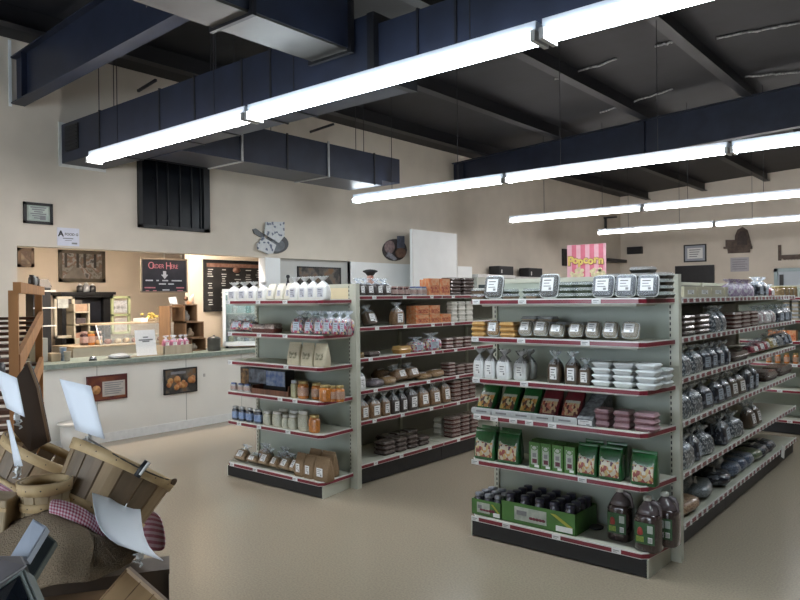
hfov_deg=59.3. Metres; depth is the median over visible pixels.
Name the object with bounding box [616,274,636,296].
pack
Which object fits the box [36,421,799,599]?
floor
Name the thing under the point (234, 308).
drink bottle
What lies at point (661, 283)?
tray
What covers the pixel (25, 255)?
picture
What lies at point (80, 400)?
price card
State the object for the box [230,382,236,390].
jar
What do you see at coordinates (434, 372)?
pack
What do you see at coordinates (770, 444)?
bag
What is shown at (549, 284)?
pack
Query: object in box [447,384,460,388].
tray
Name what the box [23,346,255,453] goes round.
counter
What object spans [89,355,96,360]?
bell
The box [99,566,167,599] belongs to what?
crate
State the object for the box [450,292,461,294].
tray
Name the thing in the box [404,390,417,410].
bag
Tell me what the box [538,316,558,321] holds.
tray
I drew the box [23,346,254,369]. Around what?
countertop
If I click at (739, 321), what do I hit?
tray
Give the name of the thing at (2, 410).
slatted shelf
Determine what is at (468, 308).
tub
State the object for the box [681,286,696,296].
carton
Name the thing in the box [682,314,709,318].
tray
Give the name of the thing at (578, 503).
jar
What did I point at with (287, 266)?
wall
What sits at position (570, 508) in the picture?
jar
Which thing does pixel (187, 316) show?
ceramic jug
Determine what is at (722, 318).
bag
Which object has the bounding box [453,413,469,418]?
tray
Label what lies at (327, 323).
bag
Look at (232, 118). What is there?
strip light
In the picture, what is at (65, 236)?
sign
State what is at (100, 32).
ceiling beam
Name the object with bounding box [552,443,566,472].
carton
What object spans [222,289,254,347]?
cooler
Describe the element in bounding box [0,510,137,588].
burlap sack
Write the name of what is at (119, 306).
photo
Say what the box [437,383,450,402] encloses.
bag
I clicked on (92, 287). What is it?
ornament
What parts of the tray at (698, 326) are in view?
tray lid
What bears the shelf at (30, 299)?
on the floor
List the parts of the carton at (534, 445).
printed panel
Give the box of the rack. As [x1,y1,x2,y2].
[0,282,44,453]
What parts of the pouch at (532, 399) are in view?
printed panel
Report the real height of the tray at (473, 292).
0.039 m
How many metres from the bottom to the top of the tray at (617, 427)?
0.018 m
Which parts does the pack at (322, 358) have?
printed panel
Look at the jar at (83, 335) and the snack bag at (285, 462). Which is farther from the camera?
the jar at (83, 335)
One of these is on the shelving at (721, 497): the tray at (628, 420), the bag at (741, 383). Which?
the bag at (741, 383)
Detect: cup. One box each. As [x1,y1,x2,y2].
[59,347,66,360]
[63,351,70,360]
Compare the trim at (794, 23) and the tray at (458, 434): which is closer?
the tray at (458, 434)
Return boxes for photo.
[114,300,126,312]
[168,297,176,304]
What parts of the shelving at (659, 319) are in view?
kick plate, shelf, shelf, shelf, shelf, shelf, shelf, panel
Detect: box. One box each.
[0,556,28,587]
[0,569,43,599]
[11,519,49,563]
[26,535,57,580]
[48,352,60,361]
[75,304,87,310]
[75,318,85,323]
[133,318,147,321]
[240,366,293,391]
[577,393,611,426]
[591,360,615,367]
[591,367,615,373]
[591,373,614,380]
[591,379,615,386]
[612,368,637,375]
[612,374,637,381]
[613,361,637,368]
[613,381,637,388]
[635,362,662,370]
[635,370,662,376]
[635,376,662,383]
[635,382,662,389]
[659,367,673,374]
[660,374,673,381]
[660,380,673,387]
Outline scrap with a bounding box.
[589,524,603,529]
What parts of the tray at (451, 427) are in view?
tray lid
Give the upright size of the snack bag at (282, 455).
0.174 m
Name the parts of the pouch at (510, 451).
printed panel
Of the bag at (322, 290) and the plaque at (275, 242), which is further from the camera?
the plaque at (275, 242)
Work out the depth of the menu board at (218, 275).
10.28 m
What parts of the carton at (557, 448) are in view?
printed panel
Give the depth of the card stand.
8.55 m
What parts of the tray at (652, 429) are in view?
tray lid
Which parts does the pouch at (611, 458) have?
printed panel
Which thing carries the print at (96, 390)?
attached to the poster at (114, 386)
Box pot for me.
[207,335,220,350]
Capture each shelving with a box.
[226,284,361,498]
[360,288,493,483]
[471,274,683,578]
[681,282,796,542]
[739,285,799,434]
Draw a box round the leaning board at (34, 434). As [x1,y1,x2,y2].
[14,362,50,451]
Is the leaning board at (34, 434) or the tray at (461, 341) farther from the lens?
the tray at (461, 341)
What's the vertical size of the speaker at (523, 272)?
0.197 m
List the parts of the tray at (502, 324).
tray lid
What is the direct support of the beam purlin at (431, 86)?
attached to the ceiling
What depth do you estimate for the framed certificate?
7.42 m
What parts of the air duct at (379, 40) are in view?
hanger rod, hanger rod, hanger rod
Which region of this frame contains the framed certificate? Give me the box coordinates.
[23,201,52,224]
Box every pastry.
[104,339,111,343]
[113,338,120,343]
[122,338,129,342]
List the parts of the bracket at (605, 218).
post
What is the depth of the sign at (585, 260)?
13.41 m
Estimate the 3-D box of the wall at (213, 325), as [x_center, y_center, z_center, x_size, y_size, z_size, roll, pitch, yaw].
[-1.824,0.215,11.350,0.120,2.750,3.680,-1,0,40]
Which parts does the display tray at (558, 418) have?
printed panel, printed panel, printed panel, printed panel, printed panel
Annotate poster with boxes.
[86,373,127,401]
[163,367,197,394]
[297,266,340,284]
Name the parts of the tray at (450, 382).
tray lid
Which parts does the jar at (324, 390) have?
lid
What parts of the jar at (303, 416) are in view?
lid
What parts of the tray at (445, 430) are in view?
tray lid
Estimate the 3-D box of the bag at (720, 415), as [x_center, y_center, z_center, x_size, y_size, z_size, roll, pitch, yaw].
[2.666,0.963,5.823,0.103,0.231,0.165,-1,0,28]
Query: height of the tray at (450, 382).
0.041 m
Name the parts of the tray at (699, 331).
tray lid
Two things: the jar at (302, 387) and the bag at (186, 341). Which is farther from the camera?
the bag at (186, 341)
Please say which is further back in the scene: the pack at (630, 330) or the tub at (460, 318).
the tub at (460, 318)
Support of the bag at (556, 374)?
on the shelving at (659, 319)
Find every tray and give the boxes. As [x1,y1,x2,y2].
[106,353,131,358]
[128,354,162,357]
[251,380,308,396]
[252,329,264,332]
[264,329,281,332]
[363,351,380,356]
[364,354,379,356]
[374,438,395,446]
[374,444,395,450]
[374,449,395,455]
[375,433,394,439]
[375,443,394,446]
[375,447,394,450]
[375,452,394,455]
[388,435,407,442]
[389,430,406,434]
[391,345,410,353]
[392,350,410,353]
[395,441,407,447]
[395,446,407,451]
[399,433,417,439]
[400,428,417,433]
[406,439,418,444]
[406,443,418,448]
[417,434,429,441]
[417,440,429,445]
[438,337,453,341]
[440,365,454,368]
[441,277,461,280]
[441,341,452,344]
[441,345,453,348]
[441,362,455,365]
[441,369,455,372]
[443,372,455,375]
[443,415,460,420]
[443,420,460,424]
[443,424,459,429]
[443,428,460,433]
[443,432,460,437]
[445,379,460,384]
[446,309,456,311]
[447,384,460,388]
[448,337,463,340]
[450,281,460,284]
[450,285,461,287]
[450,288,460,291]
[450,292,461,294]
[450,388,460,392]
[451,392,460,396]
[451,396,460,401]
[453,340,462,343]
[453,344,462,347]
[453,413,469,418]
[455,364,464,367]
[455,371,464,374]
[455,378,468,382]
[458,336,470,339]
[459,362,472,366]
[460,281,473,284]
[460,288,473,291]
[460,383,468,387]
[460,387,468,391]
[460,391,468,395]
[460,395,468,399]
[460,418,469,422]
[460,422,469,426]
[460,426,469,430]
[460,430,469,434]
[461,278,474,280]
[461,285,474,287]
[461,292,473,294]
[462,343,471,346]
[463,411,472,416]
[469,419,478,424]
[469,423,478,428]
[471,291,484,293]
[471,297,489,298]
[471,326,487,331]
[471,395,586,424]
[472,321,488,326]
[472,324,487,326]
[472,329,486,331]
[472,331,488,336]
[472,334,488,336]
[499,321,519,326]
[499,327,518,331]
[500,325,519,326]
[500,330,518,331]
[500,332,520,337]
[500,335,520,337]
[502,296,519,298]
[503,291,518,293]
[521,316,538,320]
[522,291,539,293]
[522,319,538,320]
[526,296,543,298]
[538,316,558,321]
[538,319,558,321]
[555,321,571,326]
[556,296,574,297]
[558,290,574,292]
[559,285,574,287]
[572,322,587,326]
[574,290,592,292]
[574,296,595,297]
[575,284,592,286]
[594,407,613,414]
[595,411,613,414]
[595,414,614,420]
[595,418,613,420]
[595,420,614,427]
[596,424,613,427]
[603,295,627,297]
[613,408,634,416]
[613,416,634,423]
[613,422,635,429]
[614,414,633,416]
[614,426,634,429]
[615,420,633,423]
[630,269,656,272]
[631,295,653,297]
[633,410,659,419]
[633,418,660,425]
[634,416,658,419]
[634,425,660,432]
[635,422,659,425]
[635,428,659,432]
[654,295,674,297]
[655,275,673,278]
[659,288,673,291]
[660,282,673,284]
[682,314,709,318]
[682,315,696,320]
[682,320,695,325]
[682,325,695,330]
[682,330,696,336]
[694,319,709,323]
[694,323,711,328]
[694,328,710,334]
[721,312,741,316]
[724,314,741,316]
[725,316,740,320]
[726,324,741,328]
[727,320,741,324]
[728,349,749,361]
[730,355,747,361]
[735,311,749,315]
[741,315,749,319]
[741,319,749,323]
[741,323,750,327]
[749,311,758,314]
[750,315,758,318]
[755,369,777,381]
[759,375,776,381]
[762,363,792,375]
[777,369,791,375]
[783,300,790,303]
[783,304,790,307]
[791,300,799,303]
[791,304,799,307]
[792,308,799,311]
[792,312,799,315]
[792,316,799,319]
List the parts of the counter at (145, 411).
baseboard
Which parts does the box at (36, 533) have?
panel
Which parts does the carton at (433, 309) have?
printed panel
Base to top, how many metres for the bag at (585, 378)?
0.164 m
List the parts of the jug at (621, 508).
handle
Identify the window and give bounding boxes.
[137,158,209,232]
[774,268,799,285]
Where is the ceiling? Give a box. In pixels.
[0,0,799,196]
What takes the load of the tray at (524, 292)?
on the tray
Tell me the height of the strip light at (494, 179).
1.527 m
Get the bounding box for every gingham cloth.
[0,483,13,491]
[49,499,105,535]
[143,511,165,550]
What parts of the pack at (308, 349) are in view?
printed panel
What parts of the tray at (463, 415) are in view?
tray lid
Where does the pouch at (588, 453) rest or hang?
on the shelving at (659, 319)
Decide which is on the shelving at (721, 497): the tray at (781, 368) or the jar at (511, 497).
the tray at (781, 368)
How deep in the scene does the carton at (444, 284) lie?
6.98 m
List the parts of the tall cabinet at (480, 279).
trim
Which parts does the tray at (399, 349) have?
tray lid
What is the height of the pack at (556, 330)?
0.091 m
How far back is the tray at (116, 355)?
8.20 m
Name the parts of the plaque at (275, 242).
handle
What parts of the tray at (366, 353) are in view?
tray lid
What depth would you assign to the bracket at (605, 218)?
18.49 m
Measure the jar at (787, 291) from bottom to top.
0.090 m
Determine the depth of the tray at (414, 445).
6.63 m
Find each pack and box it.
[251,324,264,332]
[264,323,282,332]
[287,342,301,364]
[301,342,314,365]
[314,343,330,366]
[366,378,383,386]
[371,368,388,377]
[378,376,395,384]
[415,373,431,378]
[424,369,443,377]
[485,276,504,297]
[487,320,500,335]
[519,321,534,335]
[534,321,550,336]
[540,274,559,297]
[549,324,565,337]
[568,323,584,337]
[585,322,601,337]
[593,275,614,297]
[603,322,619,338]
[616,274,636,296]
[622,322,640,339]
[637,275,659,296]
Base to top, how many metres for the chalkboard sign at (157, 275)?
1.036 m
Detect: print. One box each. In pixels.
[92,386,100,394]
[167,375,195,389]
[478,505,499,517]
[517,510,572,533]
[570,267,606,276]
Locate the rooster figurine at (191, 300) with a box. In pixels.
[184,294,194,303]
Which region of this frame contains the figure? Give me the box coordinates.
[363,269,377,283]
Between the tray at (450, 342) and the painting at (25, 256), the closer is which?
the tray at (450, 342)
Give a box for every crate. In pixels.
[40,556,169,599]
[44,589,107,599]
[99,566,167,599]
[156,344,192,354]
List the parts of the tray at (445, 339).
tray lid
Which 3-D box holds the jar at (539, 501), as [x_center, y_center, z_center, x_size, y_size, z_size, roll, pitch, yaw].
[0.889,1.347,4.463,0.070,0.173,0.068,-1,0,40]
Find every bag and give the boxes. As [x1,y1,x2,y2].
[162,339,169,345]
[170,339,177,344]
[178,338,183,344]
[183,338,188,344]
[227,282,238,299]
[230,320,245,331]
[234,448,249,461]
[237,282,249,299]
[241,320,257,331]
[246,455,258,464]
[247,281,258,299]
[256,281,267,299]
[258,449,273,456]
[258,452,273,466]
[269,456,281,468]
[278,457,292,471]
[279,453,293,458]
[288,277,299,299]
[289,458,295,471]
[291,317,306,333]
[294,452,305,476]
[298,276,309,299]
[303,454,315,478]
[304,317,315,333]
[306,276,317,299]
[309,448,321,456]
[313,456,334,482]
[314,317,326,334]
[315,276,330,299]
[321,450,338,476]
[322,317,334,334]
[332,317,342,334]
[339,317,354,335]
[356,283,365,294]
[360,366,365,389]
[361,311,377,325]
[361,402,368,420]
[363,283,373,294]
[367,399,380,418]
[372,283,383,294]
[378,398,390,415]
[381,283,391,294]
[388,369,407,381]
[388,396,399,413]
[389,308,403,324]
[397,394,407,411]
[403,367,419,380]
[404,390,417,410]
[407,341,424,351]
[416,389,429,407]
[420,337,441,350]
[427,387,440,404]
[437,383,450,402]
[473,348,485,377]
[484,348,496,378]
[496,348,512,379]
[513,350,529,379]
[523,349,536,378]
[547,359,564,382]
[565,360,580,384]
[578,366,593,385]
[682,354,691,376]
[682,390,702,414]
[682,394,691,418]
[683,352,702,373]
[683,442,694,469]
[683,475,692,492]
[683,493,699,515]
[684,436,702,460]
[686,476,711,497]
[688,421,704,436]
[692,467,730,485]
[693,387,713,408]
[694,433,714,454]
[696,351,711,370]
[697,455,723,470]
[698,416,716,437]
[704,349,717,367]
[705,312,720,331]
[706,383,724,403]
[711,348,724,366]
[712,421,731,444]
[713,312,726,330]
[715,410,727,422]
[716,380,731,399]
[719,346,730,364]
[721,279,741,296]
[721,460,740,476]
[722,454,747,471]
[723,408,732,417]
[723,418,743,437]
[724,378,738,396]
[725,450,753,466]
[729,446,762,460]
[730,375,746,393]
[733,442,768,456]
[735,279,749,295]
[740,408,756,427]
[741,345,758,353]
[742,437,775,451]
[743,279,753,295]
[747,342,764,351]
[748,406,761,423]
[749,282,763,295]
[755,310,762,323]
[758,282,768,295]
[758,310,770,322]
[758,341,769,349]
[760,337,777,348]
[765,309,775,322]
[768,334,783,346]
[769,287,774,295]
[772,309,783,321]
[777,333,788,344]
[779,309,789,320]
[782,332,791,342]
[783,308,791,320]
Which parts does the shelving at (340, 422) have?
kick plate, shelf, shelf, shelf, shelf, shelf, shelf, panel, header panel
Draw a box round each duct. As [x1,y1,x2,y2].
[58,0,665,172]
[133,0,353,66]
[150,35,399,189]
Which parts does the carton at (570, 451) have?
printed panel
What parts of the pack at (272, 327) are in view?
tray lid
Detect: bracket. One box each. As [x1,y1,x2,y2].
[562,249,566,265]
[604,216,616,228]
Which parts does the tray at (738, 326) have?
tray lid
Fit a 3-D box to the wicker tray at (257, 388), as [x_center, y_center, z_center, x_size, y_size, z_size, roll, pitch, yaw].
[-1.054,0.764,6.153,0.491,0.110,0.240,-1,0,40]
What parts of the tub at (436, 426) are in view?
tray lid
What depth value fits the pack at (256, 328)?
6.19 m
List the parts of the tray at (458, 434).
tray lid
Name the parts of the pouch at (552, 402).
printed panel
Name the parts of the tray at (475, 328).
tray lid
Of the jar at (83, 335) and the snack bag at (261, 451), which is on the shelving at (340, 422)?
the snack bag at (261, 451)
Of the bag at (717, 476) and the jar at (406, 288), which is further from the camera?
the jar at (406, 288)
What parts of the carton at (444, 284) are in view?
printed panel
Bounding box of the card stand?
[134,329,156,355]
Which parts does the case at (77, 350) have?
trim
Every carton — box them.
[29,338,47,361]
[406,305,428,314]
[406,314,428,323]
[423,278,438,294]
[429,305,439,313]
[429,314,439,322]
[439,279,449,294]
[440,314,450,322]
[529,440,543,468]
[532,438,545,440]
[540,441,554,470]
[544,439,557,442]
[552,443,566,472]
[555,441,569,443]
[564,444,577,474]
[567,442,578,445]
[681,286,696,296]
[697,287,710,296]
[711,287,723,296]
[724,287,728,296]
[768,330,776,335]
[787,330,797,340]
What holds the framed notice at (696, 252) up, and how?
attached to the wall at (663, 250)
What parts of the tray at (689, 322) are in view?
tray lid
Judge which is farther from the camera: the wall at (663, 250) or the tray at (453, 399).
the wall at (663, 250)
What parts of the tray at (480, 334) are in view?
tray lid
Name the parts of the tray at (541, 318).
tray lid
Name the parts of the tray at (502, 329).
tray lid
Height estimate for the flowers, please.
0.126 m
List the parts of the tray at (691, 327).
tray lid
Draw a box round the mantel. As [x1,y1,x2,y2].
[51,292,115,344]
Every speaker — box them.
[489,266,512,274]
[519,268,541,276]
[627,246,642,253]
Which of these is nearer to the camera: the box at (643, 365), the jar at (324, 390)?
the box at (643, 365)
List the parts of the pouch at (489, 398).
printed panel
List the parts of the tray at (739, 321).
tray lid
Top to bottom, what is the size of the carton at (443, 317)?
0.085 m
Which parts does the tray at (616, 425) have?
tray lid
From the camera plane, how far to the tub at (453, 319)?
7.12 m
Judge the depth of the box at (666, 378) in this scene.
4.06 m
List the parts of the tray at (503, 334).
tray lid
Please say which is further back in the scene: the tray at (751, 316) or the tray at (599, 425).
the tray at (751, 316)
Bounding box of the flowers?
[140,312,158,321]
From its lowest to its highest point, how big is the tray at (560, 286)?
0.034 m
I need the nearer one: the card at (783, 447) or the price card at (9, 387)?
the price card at (9, 387)
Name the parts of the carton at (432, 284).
printed panel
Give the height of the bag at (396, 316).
0.215 m
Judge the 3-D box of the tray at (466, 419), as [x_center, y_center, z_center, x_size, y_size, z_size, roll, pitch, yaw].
[0.638,1.249,7.324,0.140,0.041,0.156,-1,0,39]
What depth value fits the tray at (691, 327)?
4.57 m
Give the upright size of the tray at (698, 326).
0.033 m
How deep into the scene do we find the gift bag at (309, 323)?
5.75 m
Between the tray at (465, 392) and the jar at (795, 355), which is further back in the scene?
the jar at (795, 355)
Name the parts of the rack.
post, rail, rail, rail, post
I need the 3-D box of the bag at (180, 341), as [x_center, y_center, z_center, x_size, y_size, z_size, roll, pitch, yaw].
[-2.815,0.528,9.013,0.070,0.174,0.072,-1,0,40]
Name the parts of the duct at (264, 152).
hanger rod, hanger rod, hanger rod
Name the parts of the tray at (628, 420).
tray lid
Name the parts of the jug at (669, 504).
handle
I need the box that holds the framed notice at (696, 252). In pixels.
[684,244,706,261]
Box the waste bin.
[57,420,87,450]
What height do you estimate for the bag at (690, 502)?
0.104 m
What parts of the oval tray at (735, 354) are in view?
tray lid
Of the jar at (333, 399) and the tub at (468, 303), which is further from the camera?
the tub at (468, 303)
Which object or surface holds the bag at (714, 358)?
on the shelving at (721, 497)
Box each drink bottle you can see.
[228,336,233,341]
[232,304,236,312]
[246,306,250,312]
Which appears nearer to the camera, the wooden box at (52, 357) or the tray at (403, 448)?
the tray at (403, 448)
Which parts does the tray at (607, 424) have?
tray lid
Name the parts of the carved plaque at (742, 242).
panel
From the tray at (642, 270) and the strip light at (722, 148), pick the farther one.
the strip light at (722, 148)
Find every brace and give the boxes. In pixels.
[137,79,156,91]
[310,123,333,132]
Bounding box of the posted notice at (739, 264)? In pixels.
[730,257,748,271]
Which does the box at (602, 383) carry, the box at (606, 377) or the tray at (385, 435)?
the box at (606, 377)
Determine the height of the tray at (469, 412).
0.041 m
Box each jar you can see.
[0,356,4,372]
[28,275,34,284]
[80,332,87,345]
[88,331,94,344]
[94,331,101,344]
[187,328,193,336]
[230,382,236,390]
[232,406,238,419]
[239,407,245,420]
[246,408,253,422]
[254,409,262,423]
[263,410,272,424]
[272,411,282,426]
[279,408,288,414]
[282,414,288,427]
[288,414,297,429]
[290,380,297,397]
[290,410,298,417]
[297,380,308,398]
[298,410,308,430]
[308,414,319,432]
[311,382,320,399]
[319,384,330,401]
[330,385,335,401]
[335,385,344,401]
[391,286,397,294]
[397,236,404,247]
[398,286,403,294]
[404,286,409,294]
[410,286,415,294]
[416,286,421,294]
[422,287,426,294]
[475,491,484,499]
[482,489,490,496]
[484,493,493,501]
[488,486,496,490]
[491,490,499,495]
[494,495,503,503]
[497,488,505,494]
[506,492,516,502]
[512,489,521,502]
[518,487,526,494]
[520,494,530,505]
[524,484,532,491]
[526,492,535,505]
[532,489,540,496]
[534,497,544,507]
[538,487,546,494]
[541,495,549,508]
[546,492,555,500]
[549,500,560,511]
[552,490,560,497]
[556,497,564,511]
[561,495,570,503]
[565,503,575,513]
[566,492,575,500]
[571,500,581,513]
[576,498,586,510]
[581,495,591,507]
[766,356,771,362]
[774,286,784,295]
[775,354,780,362]
[784,287,789,294]
[784,353,789,363]
[789,287,793,294]
[793,287,797,296]
[793,353,798,363]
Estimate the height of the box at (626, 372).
0.036 m
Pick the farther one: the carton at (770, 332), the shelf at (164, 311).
the shelf at (164, 311)
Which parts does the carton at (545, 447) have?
printed panel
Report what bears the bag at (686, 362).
on the shelving at (721, 497)
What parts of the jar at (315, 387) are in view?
lid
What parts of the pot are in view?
lid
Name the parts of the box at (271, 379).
printed panel, printed panel, printed panel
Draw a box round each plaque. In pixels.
[252,222,287,253]
[382,236,406,260]
[723,227,751,253]
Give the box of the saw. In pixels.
[778,245,799,260]
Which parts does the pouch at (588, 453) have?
printed panel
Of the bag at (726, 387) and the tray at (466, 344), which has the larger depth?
the tray at (466, 344)
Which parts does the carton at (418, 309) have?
printed panel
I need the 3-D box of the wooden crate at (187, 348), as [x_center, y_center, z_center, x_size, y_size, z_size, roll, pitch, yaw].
[-2.889,0.623,8.946,0.250,0.109,0.415,-1,0,40]
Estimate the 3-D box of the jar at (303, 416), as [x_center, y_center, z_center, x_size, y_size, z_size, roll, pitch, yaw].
[-0.799,1.000,5.819,0.120,0.165,0.070,-1,0,40]
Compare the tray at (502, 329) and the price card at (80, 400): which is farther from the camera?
the tray at (502, 329)
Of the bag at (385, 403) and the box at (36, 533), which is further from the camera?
the bag at (385, 403)
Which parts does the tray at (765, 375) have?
tray lid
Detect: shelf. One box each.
[0,317,34,362]
[0,362,36,423]
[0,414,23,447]
[26,279,55,360]
[51,292,115,297]
[66,300,89,344]
[159,306,182,344]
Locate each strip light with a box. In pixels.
[85,34,258,164]
[244,0,548,122]
[351,68,507,203]
[504,20,731,183]
[508,123,644,222]
[539,0,711,46]
[597,218,714,234]
[642,85,799,210]
[714,151,799,226]
[730,131,799,154]
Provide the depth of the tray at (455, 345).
7.14 m
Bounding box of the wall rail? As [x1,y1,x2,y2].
[606,258,626,262]
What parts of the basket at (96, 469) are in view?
wire handle, handle knob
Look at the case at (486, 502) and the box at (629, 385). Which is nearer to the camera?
the box at (629, 385)
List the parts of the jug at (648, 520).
handle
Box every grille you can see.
[65,122,78,151]
[530,269,541,276]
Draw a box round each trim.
[8,40,11,106]
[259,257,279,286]
[555,58,616,79]
[600,88,672,112]
[655,41,672,47]
[716,22,799,39]
[745,71,799,77]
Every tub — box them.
[433,416,443,423]
[433,423,443,429]
[433,429,443,435]
[446,307,456,311]
[447,301,457,306]
[447,312,456,316]
[451,317,457,321]
[454,306,465,310]
[456,311,465,315]
[457,301,465,305]
[457,316,465,321]
[465,301,471,305]
[465,306,472,310]
[465,311,472,315]
[465,316,472,320]
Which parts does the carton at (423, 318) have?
printed panel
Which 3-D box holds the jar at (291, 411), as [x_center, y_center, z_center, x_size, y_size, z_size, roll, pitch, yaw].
[-0.902,1.013,6.010,0.113,0.140,0.070,-1,0,40]
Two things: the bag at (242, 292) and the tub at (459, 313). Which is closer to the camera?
the bag at (242, 292)
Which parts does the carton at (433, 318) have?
printed panel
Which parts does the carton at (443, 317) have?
printed panel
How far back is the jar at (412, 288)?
6.59 m
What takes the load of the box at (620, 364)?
on the box at (626, 372)
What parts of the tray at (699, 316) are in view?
tray lid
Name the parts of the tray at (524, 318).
tray lid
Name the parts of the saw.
handle, blade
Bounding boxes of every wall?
[0,36,620,434]
[17,247,184,345]
[185,254,258,347]
[280,258,347,283]
[620,168,799,285]
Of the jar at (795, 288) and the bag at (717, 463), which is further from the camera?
the jar at (795, 288)
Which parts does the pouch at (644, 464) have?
printed panel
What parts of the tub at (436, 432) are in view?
tray lid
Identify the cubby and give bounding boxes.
[159,304,205,350]
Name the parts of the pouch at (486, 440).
printed panel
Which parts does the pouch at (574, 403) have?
printed panel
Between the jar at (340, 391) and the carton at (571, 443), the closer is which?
the carton at (571, 443)
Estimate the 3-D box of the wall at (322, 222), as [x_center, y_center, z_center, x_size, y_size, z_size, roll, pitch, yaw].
[-1.252,-1.015,10.652,0.170,5.200,22.800,-1,0,40]
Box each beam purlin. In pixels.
[0,1,650,199]
[402,0,769,181]
[417,76,707,190]
[644,12,799,132]
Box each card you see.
[0,371,24,428]
[6,420,22,478]
[60,379,104,442]
[92,493,162,567]
[781,445,784,457]
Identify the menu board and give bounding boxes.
[203,259,258,311]
[675,265,714,282]
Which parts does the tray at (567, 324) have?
tray lid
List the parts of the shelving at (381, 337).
panel, shelf, shelf, shelf, shelf, kick plate, shelf, shelf, panel, shelf, shelf, shelf, shelf, kick plate, shelf, shelf, shelf, panel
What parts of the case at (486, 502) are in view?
printed panel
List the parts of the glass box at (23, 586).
glass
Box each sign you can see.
[57,227,78,246]
[140,258,187,292]
[567,243,606,276]
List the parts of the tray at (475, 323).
tray lid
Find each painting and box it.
[17,248,33,266]
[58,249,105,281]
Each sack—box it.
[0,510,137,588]
[732,368,753,391]
[743,367,758,388]
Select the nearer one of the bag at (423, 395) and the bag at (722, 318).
the bag at (722, 318)
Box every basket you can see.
[0,431,68,517]
[0,491,20,532]
[15,473,73,517]
[61,437,176,526]
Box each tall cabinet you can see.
[410,229,457,286]
[458,266,471,277]
[472,274,514,287]
[514,277,540,278]
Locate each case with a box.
[52,321,177,357]
[472,486,511,519]
[501,484,596,536]
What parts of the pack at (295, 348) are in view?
printed panel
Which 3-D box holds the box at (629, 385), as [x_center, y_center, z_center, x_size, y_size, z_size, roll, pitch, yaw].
[1.322,0.493,4.109,0.131,0.036,0.120,-1,0,38]
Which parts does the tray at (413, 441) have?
tray lid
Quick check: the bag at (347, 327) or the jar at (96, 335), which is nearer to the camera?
the bag at (347, 327)
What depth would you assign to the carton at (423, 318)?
6.71 m
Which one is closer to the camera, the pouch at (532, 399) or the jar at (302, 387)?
the pouch at (532, 399)
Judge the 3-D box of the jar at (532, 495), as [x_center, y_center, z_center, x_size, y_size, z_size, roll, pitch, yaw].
[0.856,1.347,4.588,0.070,0.173,0.068,-1,0,40]
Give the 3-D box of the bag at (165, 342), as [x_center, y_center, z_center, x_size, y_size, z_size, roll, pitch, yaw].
[-2.950,0.530,8.850,0.070,0.174,0.101,-1,0,40]
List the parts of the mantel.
panel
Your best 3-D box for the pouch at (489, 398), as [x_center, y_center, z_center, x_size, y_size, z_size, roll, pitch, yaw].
[0.602,0.653,4.738,0.133,0.200,0.130,-1,0,40]
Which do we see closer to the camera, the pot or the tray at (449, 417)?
the tray at (449, 417)
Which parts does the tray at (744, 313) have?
tray lid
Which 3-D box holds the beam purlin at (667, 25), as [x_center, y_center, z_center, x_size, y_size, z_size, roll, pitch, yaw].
[2.724,-2.954,7.324,0.135,0.195,22.800,-1,0,40]
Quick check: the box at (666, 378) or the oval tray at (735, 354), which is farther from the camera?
the oval tray at (735, 354)
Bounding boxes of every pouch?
[266,284,276,299]
[275,283,285,299]
[284,283,291,299]
[474,427,497,460]
[477,384,500,408]
[482,425,499,439]
[498,430,522,464]
[499,386,503,401]
[499,386,522,411]
[502,427,523,459]
[519,388,543,413]
[539,390,563,415]
[561,391,585,417]
[577,442,598,477]
[586,438,603,453]
[599,444,624,481]
[607,441,628,477]
[631,449,659,486]
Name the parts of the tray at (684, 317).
tray lid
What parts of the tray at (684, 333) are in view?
tray lid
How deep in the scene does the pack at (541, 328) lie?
4.42 m
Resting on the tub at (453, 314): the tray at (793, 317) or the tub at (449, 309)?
the tub at (449, 309)
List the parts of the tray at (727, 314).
tray lid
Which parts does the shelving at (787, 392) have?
shelf, shelf, kick plate, shelf, shelf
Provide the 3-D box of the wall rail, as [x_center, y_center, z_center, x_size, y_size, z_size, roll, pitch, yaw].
[5.681,-1.046,18.691,0.250,0.080,1.200,-1,0,40]
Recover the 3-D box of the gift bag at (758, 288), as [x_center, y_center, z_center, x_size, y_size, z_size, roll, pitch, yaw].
[3.082,-0.119,6.109,0.119,0.174,0.218,-1,0,40]
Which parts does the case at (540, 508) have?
printed panel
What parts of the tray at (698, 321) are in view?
tray lid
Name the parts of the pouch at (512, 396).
printed panel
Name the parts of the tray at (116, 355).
dish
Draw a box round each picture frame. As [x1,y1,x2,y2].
[53,296,74,338]
[110,296,130,333]
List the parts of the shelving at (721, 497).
panel, shelf, kick plate, shelf, shelf, shelf, shelf, shelf, panel, shelf, shelf, shelf, shelf, kick plate, shelf, shelf, shelf, shelf, shelf, shelf, shelf, shelf, kick plate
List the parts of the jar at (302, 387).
lid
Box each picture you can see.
[21,251,30,263]
[62,253,101,278]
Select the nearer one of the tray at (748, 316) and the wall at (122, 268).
the tray at (748, 316)
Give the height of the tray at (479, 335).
0.016 m
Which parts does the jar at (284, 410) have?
lid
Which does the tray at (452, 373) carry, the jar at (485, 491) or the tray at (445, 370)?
the tray at (445, 370)
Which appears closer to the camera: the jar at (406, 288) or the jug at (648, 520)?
the jug at (648, 520)
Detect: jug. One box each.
[185,310,189,320]
[607,489,634,542]
[634,495,663,553]
[657,491,680,547]
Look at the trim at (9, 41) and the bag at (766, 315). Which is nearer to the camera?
the bag at (766, 315)
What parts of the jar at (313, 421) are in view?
lid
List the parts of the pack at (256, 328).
tray lid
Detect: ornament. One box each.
[76,283,83,291]
[83,282,89,291]
[90,283,95,291]
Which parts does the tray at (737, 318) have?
tray lid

